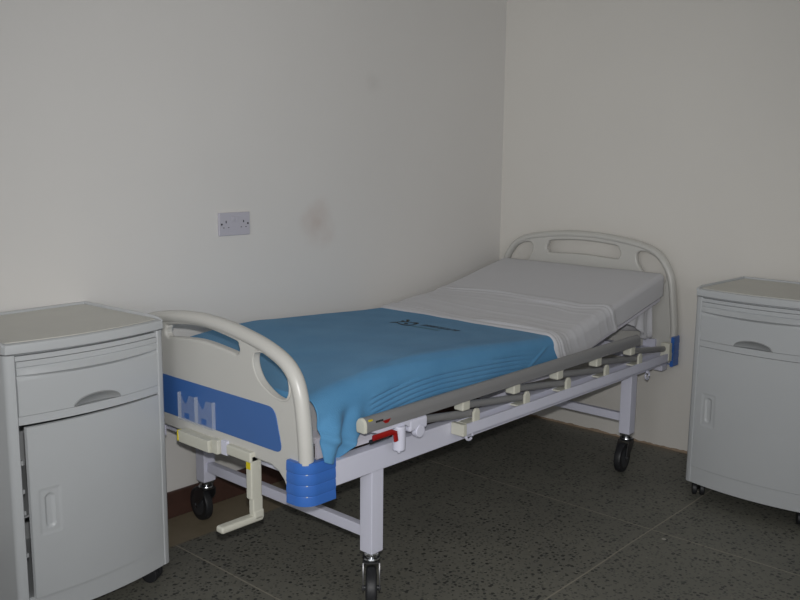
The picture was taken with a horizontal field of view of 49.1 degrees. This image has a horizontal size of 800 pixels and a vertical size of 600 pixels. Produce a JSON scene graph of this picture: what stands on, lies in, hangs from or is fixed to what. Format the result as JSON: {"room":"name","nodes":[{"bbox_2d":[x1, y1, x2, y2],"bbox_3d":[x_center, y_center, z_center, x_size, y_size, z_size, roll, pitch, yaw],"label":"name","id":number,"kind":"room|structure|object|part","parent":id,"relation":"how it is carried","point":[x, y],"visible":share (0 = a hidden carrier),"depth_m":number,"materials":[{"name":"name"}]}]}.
{"room":"hospital room","nodes":[
{"label":"hospital room","id":0,"kind":"room"},
{"bbox_2d":[0,0,506,491],"bbox_3d":[-1.405,-0.501,2.457,0.120,2.800,5.840,9,12,42],"label":"wall","id":1,"kind":"structure","parent":0,"point":[361,141],"depth_m":3.28,"materials":[{"name":"paint"}]},
{"bbox_2d":[218,212,249,235],"bbox_3d":[-0.619,-0.285,3.271,0.014,0.086,0.142,9,12,42],"label":"wall socket","id":2,"kind":"object","parent":1,"relation":"attached to","point":[229,223],"visible":1,"depth_m":3.27,"materials":[{"name":"grey plastic"}]},
{"bbox_2d":[167,398,479,518],"bbox_3d":[-1.369,0.839,2.631,0.014,0.100,5.600,9,12,42],"label":"baseboard","id":3,"kind":"structure","parent":1,"relation":"attached to","point":[178,501],"depth_m":3.36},
{"bbox_2d":[93,415,799,599],"bbox_3d":[0.251,1.192,1.192,4.640,0.100,5.840,9,12,42],"label":"floor","id":4,"kind":"structure","parent":0,"point":[528,507],"depth_m":3.08,"materials":[{"name":"stone"}]},
{"bbox_2d":[0,301,168,599],"bbox_3d":[-1.011,0.472,2.608,0.468,0.839,0.494,8,12,38],"label":"base cabinet","id":5,"kind":"object","parent":4,"relation":"on","point":[84,509],"visible":1,"depth_m":2.43,"materials":[{"name":"plastic"}]},
{"bbox_2d":[0,304,154,343],"bbox_3d":[-1.018,0.065,2.550,0.428,0.002,0.472,8,12,38],"label":"cabinet top","id":6,"kind":"object","parent":5,"relation":"on","point":[61,323],"depth_m":2.55,"materials":[{"name":"plastic"}]},
{"bbox_3d":[-0.849,0.209,2.434,0.058,0.146,0.431,8,12,38],"label":"drawer","id":7,"kind":"part","parent":5,"relation":"part of","materials":[{"name":"plastic"}]},
{"bbox_3d":[-0.848,0.545,2.491,0.037,0.478,0.422,7,12,36],"label":"door","id":8,"kind":"part","parent":5,"relation":"part of","materials":[{"name":"plastic"}]},
{"bbox_3d":[-0.844,0.268,2.439,0.017,0.030,0.145,8,12,38],"label":"handle","id":9,"kind":"part","parent":5,"relation":"part of","materials":[{"name":"grey plastic"}]},
{"bbox_2d":[148,230,679,599],"bbox_3d":[0.125,0.285,3.382,1.035,0.980,2.313,9,12,42],"label":"hospital bed","id":10,"kind":"object","parent":4,"relation":"on","point":[219,399],"visible":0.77,"depth_m":2.64,"materials":[{"name":"white paint"}]},
{"bbox_3d":[-0.697,0.521,3.133,0.050,0.257,0.050,9,12,42],"label":"leg","id":11,"kind":"part","parent":10,"relation":"part of","materials":[{"name":"white paint"}]},
{"bbox_3d":[-0.584,0.270,2.634,0.936,0.465,0.030,9,12,42],"label":"footboard","id":12,"kind":"part","parent":10,"relation":"part of","materials":[{"name":"plastic"}]},
{"bbox_3d":[-0.417,0.525,2.509,0.026,0.178,0.041,9,12,42],"label":"arm","id":13,"kind":"part","parent":10,"relation":"part of","materials":[{"name":"beige plastic"}]},
{"bbox_2d":[310,402,317,430],"bbox_3d":[0.151,0.084,3.407,0.855,0.249,2.013,9,12,42],"label":"mattress","id":14,"kind":"object","parent":10,"relation":"on","point":[313,412],"visible":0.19,"depth_m":2.43,"materials":[{"name":"grey fabric"}]},
{"bbox_2d":[190,308,556,463],"bbox_3d":[-0.131,0.221,3.082,0.947,0.231,1.224,9,12,42],"label":"blanket","id":15,"kind":"object","parent":14,"relation":"on","point":[354,365],"visible":0.75,"depth_m":2.81,"materials":[{"name":"blue fabric"}]},
{"bbox_2d":[380,286,617,357],"bbox_3d":[0.383,0.082,3.676,0.937,0.182,0.525,9,12,42],"label":"sheet","id":16,"kind":"object","parent":14,"relation":"on","point":[555,318],"visible":0.91,"depth_m":3.57,"materials":[{"name":"grey fabric"}]},
{"bbox_2d":[446,258,663,338],"bbox_3d":[0.538,0.024,3.845,0.899,0.288,0.857,9,12,42],"label":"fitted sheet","id":17,"kind":"object","parent":14,"relation":"on","point":[628,292],"visible":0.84,"depth_m":3.87,"materials":[{"name":"grey fabric"}]},
{"bbox_3d":[-0.084,0.617,2.582,0.050,0.257,0.050,9,12,42],"label":"leg","id":18,"kind":"part","parent":10,"relation":"part of","materials":[{"name":"white paint"}]},
{"bbox_3d":[-0.057,0.389,2.457,0.012,0.018,0.076,9,12,42],"label":"spring rod","id":19,"kind":"part","parent":10,"relation":"part of","materials":[{"name":"black"}]},
{"bbox_3d":[-0.040,0.385,2.449,0.097,0.039,0.011,-9,13,-44],"label":"release lever","id":20,"kind":"part","parent":10,"relation":"part of","materials":[{"name":"red plastic"}]},
{"bbox_3d":[0.143,0.358,2.699,0.020,0.057,0.268,9,12,42],"label":"post","id":21,"kind":"part","parent":10,"relation":"part of","materials":[{"name":"grey metal"}]},
{"bbox_3d":[0.306,0.332,2.876,0.020,0.065,0.352,9,12,42],"label":"post","id":22,"kind":"part","parent":10,"relation":"part of","materials":[{"name":"grey metal"}]},
{"bbox_3d":[0.427,0.253,2.973,0.036,0.046,1.576,9,12,42],"label":"rail","id":23,"kind":"part","parent":10,"relation":"part of","materials":[{"name":"grey metal"}]},
{"bbox_3d":[0.488,0.301,3.073,0.020,0.065,0.341,9,12,42],"label":"post","id":24,"kind":"part","parent":10,"relation":"part of","materials":[{"name":"grey metal"}]},
{"bbox_3d":[0.672,0.271,3.273,0.020,0.065,0.353,9,12,42],"label":"post","id":25,"kind":"part","parent":10,"relation":"part of","materials":[{"name":"grey metal"}]},
{"bbox_3d":[0.869,-0.047,4.181,0.976,0.562,0.030,9,12,42],"label":"headboard","id":26,"kind":"part","parent":10,"relation":"part of","materials":[{"name":"plastic"}]},
{"bbox_3d":[0.856,0.240,3.473,0.020,0.065,0.353,9,12,42],"label":"post","id":27,"kind":"part","parent":10,"relation":"part of","materials":[{"name":"grey metal"}]},
{"bbox_3d":[0.970,0.441,3.725,0.050,0.257,0.050,9,12,42],"label":"leg","id":28,"kind":"part","parent":10,"relation":"part of","materials":[{"name":"white paint"}]},
{"bbox_3d":[1.032,0.210,3.663,0.020,0.065,0.339,9,12,42],"label":"post","id":29,"kind":"part","parent":10,"relation":"part of","materials":[{"name":"grey metal"}]},
{"bbox_2d":[686,276,799,524],"bbox_3d":[1.438,0.369,3.384,0.494,0.839,0.468,10,13,44],"label":"base cabinet","id":30,"kind":"object","parent":4,"relation":"on","point":[744,433],"visible":1,"depth_m":3.24,"materials":[{"name":"plastic"}]},
{"bbox_3d":[1.296,0.441,3.252,0.429,0.481,0.038,10,13,44],"label":"door","id":31,"kind":"part","parent":30,"relation":"part of","materials":[{"name":"plastic"}]},
{"bbox_3d":[1.296,0.106,3.193,0.431,0.146,0.058,10,13,44],"label":"drawer","id":32,"kind":"part","parent":30,"relation":"part of","materials":[{"name":"plastic"}]},
{"bbox_2d":[703,278,799,300],"bbox_3d":[1.452,-0.037,3.327,0.472,0.002,0.428,10,13,44],"label":"tray","id":33,"kind":"object","parent":30,"relation":"on","point":[735,288],"depth_m":3.33,"materials":[{"name":"plastic"}]},
{"bbox_3d":[1.290,0.165,3.197,0.145,0.030,0.017,10,13,44],"label":"handle","id":34,"kind":"part","parent":30,"relation":"part of","materials":[{"name":"grey plastic"}]},
{"bbox_2d":[500,0,799,450],"bbox_3d":[2.191,-0.562,3.047,4.400,2.800,0.120,9,12,42],"label":"wall","id":35,"kind":"structure","parent":0,"point":[671,126],"depth_m":3.92,"materials":[{"name":"paint"}]},
{"bbox_2d":[530,414,686,453],"bbox_3d":[1.469,0.716,3.822,2.600,0.015,0.009,9,12,42],"label":"trim","id":36,"kind":"structure","parent":35,"relation":"attached to","point":[571,424],"depth_m":4.26,"materials":[{"name":"paint"}]}
]}

